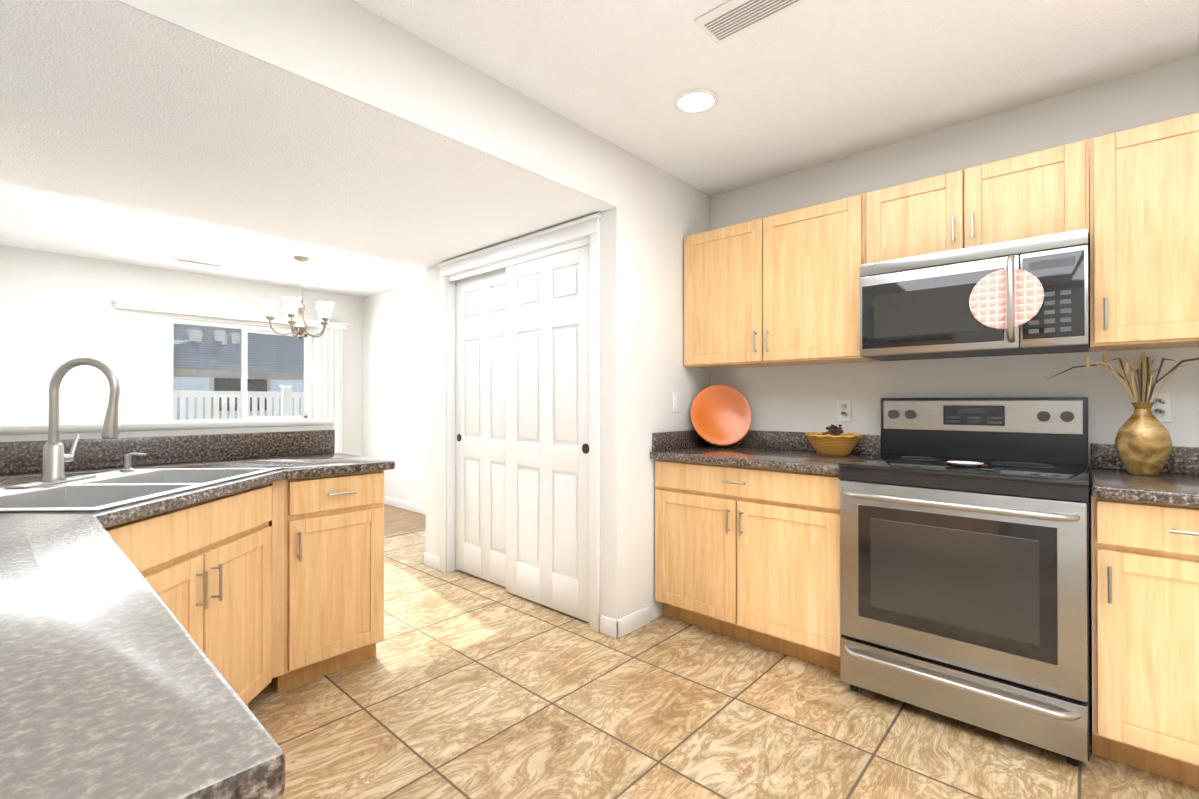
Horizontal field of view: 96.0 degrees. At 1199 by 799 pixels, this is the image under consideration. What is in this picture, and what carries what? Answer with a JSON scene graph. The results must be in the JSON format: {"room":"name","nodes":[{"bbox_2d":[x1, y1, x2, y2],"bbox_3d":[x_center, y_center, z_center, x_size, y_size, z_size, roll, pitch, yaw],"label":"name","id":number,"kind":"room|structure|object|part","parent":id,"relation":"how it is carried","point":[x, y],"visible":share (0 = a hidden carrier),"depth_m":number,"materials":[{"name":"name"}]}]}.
{"room":"kitchen","nodes":[
{"label":"kitchen","id":0,"kind":"room"},
{"bbox_2d":[0,419,333,474],"bbox_3d":[-2.062,0.646,2.221,0.132,1.090,1.826,0,0,42],"label":"wall","id":1,"kind":"structure","parent":0,"point":[13,433],"depth_m":2.34,"materials":[{"name":"white paint"}]},
{"bbox_2d":[0,430,334,474],"bbox_3d":[-2.009,0.216,2.174,0.020,0.119,1.815,0,0,42],"label":"backsplash","id":2,"kind":"structure","parent":1,"relation":"attached to","point":[17,457],"depth_m":2.33,"materials":[{"name":"stone"}]},
{"bbox_2d":[0,245,362,455],"bbox_3d":[-4.171,-0.031,5.343,0.115,2.470,3.620,0,0,42],"label":"wall","id":3,"kind":"structure","parent":0,"point":[57,310],"depth_m":4.95,"materials":[{"name":"white paint"}]},
{"bbox_2d":[112,299,348,452],"bbox_3d":[-3.727,0.038,5.683,0.093,1.895,2.100,0,0,42],"label":"vertical blind","id":4,"kind":"object","parent":3,"relation":"attached to","point":[167,308],"visible":0.77,"depth_m":5.74,"materials":[{"name":"white plastic"}]},
{"bbox_2d":[384,504,425,535],"bbox_3d":[-3.432,1.262,4.668,2.280,0.120,4.020,0,0,42],"label":"floor","id":5,"kind":"structure","parent":0,"point":[397,520],"depth_m":5.37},
{"bbox_2d":[426,264,439,556],"bbox_3d":[-1.128,0.118,3.880,0.260,2.160,0.115,0,0,42],"label":"wall","id":6,"kind":"structure","parent":0,"point":[433,410],"depth_m":3.86,"materials":[{"name":"white paint"}]},
{"bbox_2d":[423,552,439,565],"bbox_3d":[-0.974,1.155,4.250,0.015,0.090,0.902,0,0,42],"label":"baseboard","id":7,"kind":"structure","parent":6,"relation":"attached to","point":[428,559],"depth_m":3.86,"materials":[{"name":"white wood"}]},
{"bbox_2d":[0,0,1198,296],"bbox_3d":[-0.700,-1.339,2.207,9.650,0.120,4.020,0,0,42],"label":"ceiling","id":8,"kind":"structure","parent":0,"point":[808,84],"depth_m":2.14,"materials":[{"name":"white paint"}]},
{"bbox_2d":[173,257,222,267],"bbox_3d":[-3.687,-1.260,4.964,0.120,0.013,0.360,0,0,42],"label":"ceiling vent","id":9,"kind":"object","parent":8,"relation":"in","point":[197,262],"visible":1,"depth_m":4.94,"materials":[{"name":"white plastic"}]},
{"bbox_2d":[260,256,334,339],"bbox_3d":[-2.682,-0.900,4.837,0.575,0.735,0.595,0,0,42],"label":"chandelier","id":10,"kind":"object","parent":8,"relation":"hanging from","point":[294,308],"visible":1,"depth_m":4.76,"materials":[{"name":"grey metal"}]},
{"bbox_2d":[0,0,710,266],"bbox_3d":[-1.193,-1.121,2.652,1.820,0.310,3.620,0,0,42],"label":"soffit beam","id":11,"kind":"structure","parent":8,"relation":"attached to","point":[348,126],"depth_m":2.04,"materials":[{"name":"white paint"}]},
{"bbox_2d":[674,88,718,113],"bbox_3d":[0.413,-1.274,2.311,0.190,0.010,0.190,0,0,42],"label":"recessed light","id":12,"kind":"object","parent":8,"relation":"in","point":[696,100],"visible":1,"depth_m":2.30,"materials":[{"name":"white plastic"}]},
{"bbox_2d":[694,0,807,44],"bbox_3d":[0.505,-1.274,1.756,0.360,0.013,0.160,0,0,42],"label":"ceiling vent","id":13,"kind":"object","parent":8,"relation":"in","point":[725,22],"visible":1,"depth_m":1.79,"materials":[{"name":"white plastic"}]},
{"bbox_2d":[600,207,710,620],"bbox_3d":[0.349,0.115,3.079,0.115,2.160,0.910,0,0,42],"label":"wall","id":14,"kind":"structure","parent":0,"point":[645,373],"depth_m":2.81,"materials":[{"name":"white paint"}]},
{"bbox_2d":[610,606,649,638],"bbox_3d":[0.168,1.148,2.793,0.030,0.090,0.274,0,0,42],"label":"baseboard","id":15,"kind":"structure","parent":14,"relation":"attached to","point":[621,627],"depth_m":2.76,"materials":[{"name":"white wood"}]},
{"bbox_2d":[673,392,679,411],"bbox_3d":[0.443,0.015,3.088,0.010,0.116,0.072,0,0,42],"label":"light switch","id":16,"kind":"object","parent":14,"relation":"attached to","point":[676,401],"visible":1,"depth_m":3.08,"materials":[{"name":"white plastic"}]},
{"bbox_2d":[248,530,1198,798],"bbox_3d":[0.146,1.248,1.430,7.370,0.120,4.020,0,0,42],"label":"floor","id":17,"kind":"structure","parent":0,"point":[464,686],"depth_m":1.97,"materials":[{"name":"beige tile"}]},
{"bbox_2d":[105,484,271,706],"bbox_3d":[-1.476,0.751,1.672,0.553,0.875,0.784,0,0,-3],"label":"base cabinet","id":18,"kind":"object","parent":17,"relation":"on","point":[204,568],"visible":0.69,"depth_m":1.77,"materials":[{"name":"brown wood"}]},
{"bbox_2d":[0,452,394,798],"bbox_3d":[-1.081,0.292,1.348,2.503,0.038,1.835,0,0,42],"label":"countertop","id":19,"kind":"structure","parent":18,"relation":"on","point":[114,684],"depth_m":0.53,"materials":[{"name":"stone"}]},
{"bbox_2d":[4,358,119,488],"bbox_3d":[-1.742,0.067,1.752,0.255,0.406,0.255,0,0,42],"label":"tap","id":20,"kind":"object","parent":19,"relation":"on","point":[55,458],"visible":1,"depth_m":1.74,"materials":[{"name":"silver metal"}]},
{"bbox_2d":[0,468,280,511],"bbox_3d":[-1.543,0.367,1.720,0.590,0.194,0.840,0,0,-3],"label":"sink basin","id":21,"kind":"object","parent":19,"relation":"in","point":[105,490],"visible":0.38,"depth_m":1.70,"materials":[{"name":"metal"}]},
{"bbox_2d":[120,452,145,471],"bbox_3d":[-1.763,0.236,2.040,0.069,0.071,0.069,0,0,42],"label":"soap dispenser","id":22,"kind":"object","parent":21,"relation":"on","point":[127,466],"visible":1,"depth_m":2.03,"materials":[{"name":"silver metal"}]},
{"bbox_2d":[269,470,383,691],"bbox_3d":[-1.328,0.754,2.460,0.640,0.875,0.454,0,0,42],"label":"base cabinet","id":23,"kind":"object","parent":17,"relation":"on","point":[333,573],"depth_m":2.25,"materials":[{"name":"brown wood"}]},
{"bbox_3d":[-1.278,0.703,2.137,0.034,0.775,0.043,0,0,42],"label":"base cabinet filler","id":24,"kind":"part","parent":23,"relation":"part of","materials":[{"name":"beige wood"}]},
{"bbox_2d":[384,529,425,537],"bbox_3d":[-2.587,1.195,3.903,0.040,0.006,3.620,0,0,42],"label":"trim","id":25,"kind":"structure","parent":17,"relation":"on","point":[404,533],"depth_m":4.82,"materials":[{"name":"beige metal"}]},
{"bbox_2d":[655,459,840,671],"bbox_3d":[0.848,0.756,2.802,0.985,0.875,0.640,0,0,42],"label":"base cabinet","id":26,"kind":"object","parent":17,"relation":"on","point":[751,555],"visible":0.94,"depth_m":2.54,"materials":[{"name":"brown wood"}]},
{"bbox_2d":[650,430,880,474],"bbox_3d":[0.847,0.248,2.804,0.986,0.138,0.642,0,0,42],"label":"countertop","id":27,"kind":"structure","parent":26,"relation":"on","point":[786,451],"depth_m":2.80,"materials":[{"name":"stone"}]},
{"bbox_2d":[691,385,751,447],"bbox_3d":[0.706,0.095,3.121,0.260,0.366,0.260,0,0,42],"label":"charger plate","id":28,"kind":"object","parent":27,"relation":"on","point":[721,415],"visible":1,"depth_m":3.13,"materials":[{"name":"orange ceramic"}]},
{"bbox_2d":[805,424,862,455],"bbox_3d":[1.163,0.201,2.686,0.266,0.154,0.266,0,0,42],"label":"wicker basket","id":29,"kind":"object","parent":27,"relation":"on","point":[833,440],"visible":1,"depth_m":2.61,"materials":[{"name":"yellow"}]},
{"bbox_2d":[838,397,1088,766],"bbox_3d":[1.463,0.591,2.176,0.759,1.200,0.740,0,0,42],"label":"range","id":30,"kind":"object","parent":17,"relation":"on","point":[964,593],"visible":1,"depth_m":1.95,"materials":[{"name":"silver metal"}]},
{"bbox_2d":[944,461,986,466],"bbox_3d":[1.420,0.251,2.096,0.140,0.012,0.120,0,0,42],"label":"dish","id":31,"kind":"object","parent":30,"relation":"on","point":[965,463],"visible":1,"depth_m":2.09,"materials":[{"name":"white ceramic"}]},
{"bbox_2d":[1091,495,1198,787],"bbox_3d":[1.954,0.752,1.802,0.460,0.875,0.640,0,0,42],"label":"base cabinet","id":32,"kind":"object","parent":17,"relation":"on","point":[1145,630],"visible":1,"depth_m":1.67,"materials":[{"name":"brown wood"}]},
{"bbox_3d":[2.408,0.750,1.391,0.760,0.875,0.640,0,0,42],"label":"base cabinet","id":33,"kind":"object","parent":17,"relation":"on","visible":0},
{"bbox_2d":[1091,443,1198,506],"bbox_3d":[2.518,0.242,1.292,1.984,0.138,0.642,0,0,42],"label":"countertop","id":34,"kind":"structure","parent":33,"relation":"on","point":[1175,481],"depth_m":1.86,"materials":[{"name":"stone"}]},
{"bbox_2d":[1048,352,1198,474],"bbox_3d":[1.998,0.049,1.984,0.541,0.452,0.262,0,0,42],"label":"decorative vase","id":35,"kind":"object","parent":34,"relation":"on","point":[1143,443],"visible":0.98,"depth_m":1.96,"materials":[{"name":"metal"}]},
{"bbox_2d":[363,55,1198,691],"bbox_3d":[0.511,-0.038,3.624,9.365,2.470,0.115,0,0,42],"label":"wall","id":36,"kind":"structure","parent":0,"point":[797,399],"depth_m":2.65,"materials":[{"name":"white paint"}]},
{"bbox_2d":[384,496,425,514],"bbox_3d":[-1.781,1.161,5.605,3.028,0.090,0.015,0,0,42],"label":"baseboard","id":37,"kind":"structure","parent":36,"relation":"attached to","point":[421,509],"depth_m":5.91,"materials":[{"name":"white wood"}]},
{"bbox_2d":[684,193,880,368],"bbox_3d":[0.944,-0.571,2.914,0.985,0.760,0.355,0,0,42],"label":"upper cabinet","id":38,"kind":"object","parent":36,"relation":"attached to","point":[782,289],"visible":1,"depth_m":2.76,"materials":[{"name":"brown wood"}]},
{"bbox_2d":[837,400,850,421],"bbox_3d":[1.286,0.059,2.837,0.072,0.116,0.008,0,0,42],"label":"outlet","id":39,"kind":"object","parent":36,"relation":"attached to","point":[843,410],"visible":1,"depth_m":2.84,"materials":[{"name":"white plastic"}]},
{"bbox_2d":[865,139,1088,263],"bbox_3d":[1.594,-0.781,2.326,0.765,0.345,0.355,0,0,42],"label":"upper cabinet","id":40,"kind":"object","parent":36,"relation":"attached to","point":[1040,193],"visible":0.83,"depth_m":2.18,"materials":[{"name":"brown wood"}]},
{"bbox_2d":[860,228,1088,360],"bbox_3d":[1.559,-0.399,2.286,0.759,0.410,0.459,0,0,42],"label":"over-the-range microwave","id":41,"kind":"object","parent":40,"relation":"attached to","point":[915,307],"visible":0.92,"depth_m":2.15,"materials":[{"name":"silver metal"}]},
{"bbox_2d":[969,269,1043,328],"bbox_3d":[1.539,-0.382,2.046,0.228,0.228,0.012,0,0,42],"label":"potholder","id":42,"kind":"object","parent":41,"relation":"hanging from","point":[988,302],"visible":0.92,"depth_m":2.04,"materials":[{"name":"fabric"}]},
{"bbox_2d":[1089,112,1198,351],"bbox_3d":[2.050,-0.576,1.913,0.460,0.760,0.355,0,0,42],"label":"upper cabinet","id":43,"kind":"object","parent":36,"relation":"attached to","point":[1144,234],"visible":1,"depth_m":1.87,"materials":[{"name":"brown wood"}]},
{"bbox_2d":[1147,392,1171,422],"bbox_3d":[2.139,0.030,2.066,0.072,0.116,0.008,0,0,42],"label":"outlet","id":44,"kind":"object","parent":36,"relation":"attached to","point":[1161,409],"visible":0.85,"depth_m":2.06,"materials":[{"name":"white plastic"}]},
{"label":"outside","id":45,"kind":"structure","parent":0,"visible":0},
{"bbox_3d":[-22.737,1.638,24.582,53.225,0.200,60.000,0,0,42],"label":"ground","id":46,"kind":"structure","parent":45,"visible":0},
{"bbox_2d":[173,385,303,420],"bbox_3d":[-6.379,0.604,8.701,0.170,1.730,26.570,0,0,42],"label":"fence","id":47,"kind":"object","parent":46,"relation":"on","point":[184,394],"depth_m":8.99,"materials":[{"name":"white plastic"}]},
{"bbox_2d":[173,324,303,420],"bbox_3d":[-13.087,-0.932,14.172,10.320,4.850,23.300,0,0,42],"label":"outdoor view","id":48,"kind":"structure","parent":46,"relation":"on","point":[230,362],"depth_m":12.58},
{"bbox_3d":[-0.513,-0.919,3.327,1.400,0.090,0.115,0,0,42],"label":"wall","id":49,"kind":"structure","parent":0,"visible":0},
{"bbox_2d":[455,267,505,586],"bbox_3d":[-0.741,0.170,3.558,0.700,2.030,0.038,0,0,42],"label":"closet door","id":50,"kind":"structure","parent":49,"relation":"in","point":[480,496],"depth_m":3.58,"materials":[{"name":"white wood"}]},
{"bbox_2d":[437,213,601,631],"bbox_3d":[-0.523,0.122,3.312,1.524,2.147,0.145,0,0,42],"label":"trim","id":51,"kind":"structure","parent":49,"relation":"attached to","point":[581,232],"depth_m":3.19,"materials":[{"name":"white wood"}]},
{"bbox_2d":[506,245,588,621],"bbox_3d":[-0.297,0.168,3.100,0.735,2.030,0.038,0,0,42],"label":"closet door","id":52,"kind":"structure","parent":49,"relation":"in","point":[547,431],"depth_m":3.07,"materials":[{"name":"white wood"}]},
{"bbox_3d":[-3.789,0.731,5.762,0.115,0.950,1.320,0,0,42],"label":"wall","id":53,"kind":"structure","parent":0,"visible":0},
{"bbox_2d":[168,318,311,421],"bbox_3d":[-3.772,-0.256,5.752,0.110,1.075,1.340,0,0,42],"label":"window","id":54,"kind":"structure","parent":53,"relation":"in","point":[246,330],"depth_m":5.74,"materials":[{"name":"white plastic"}]}
]}

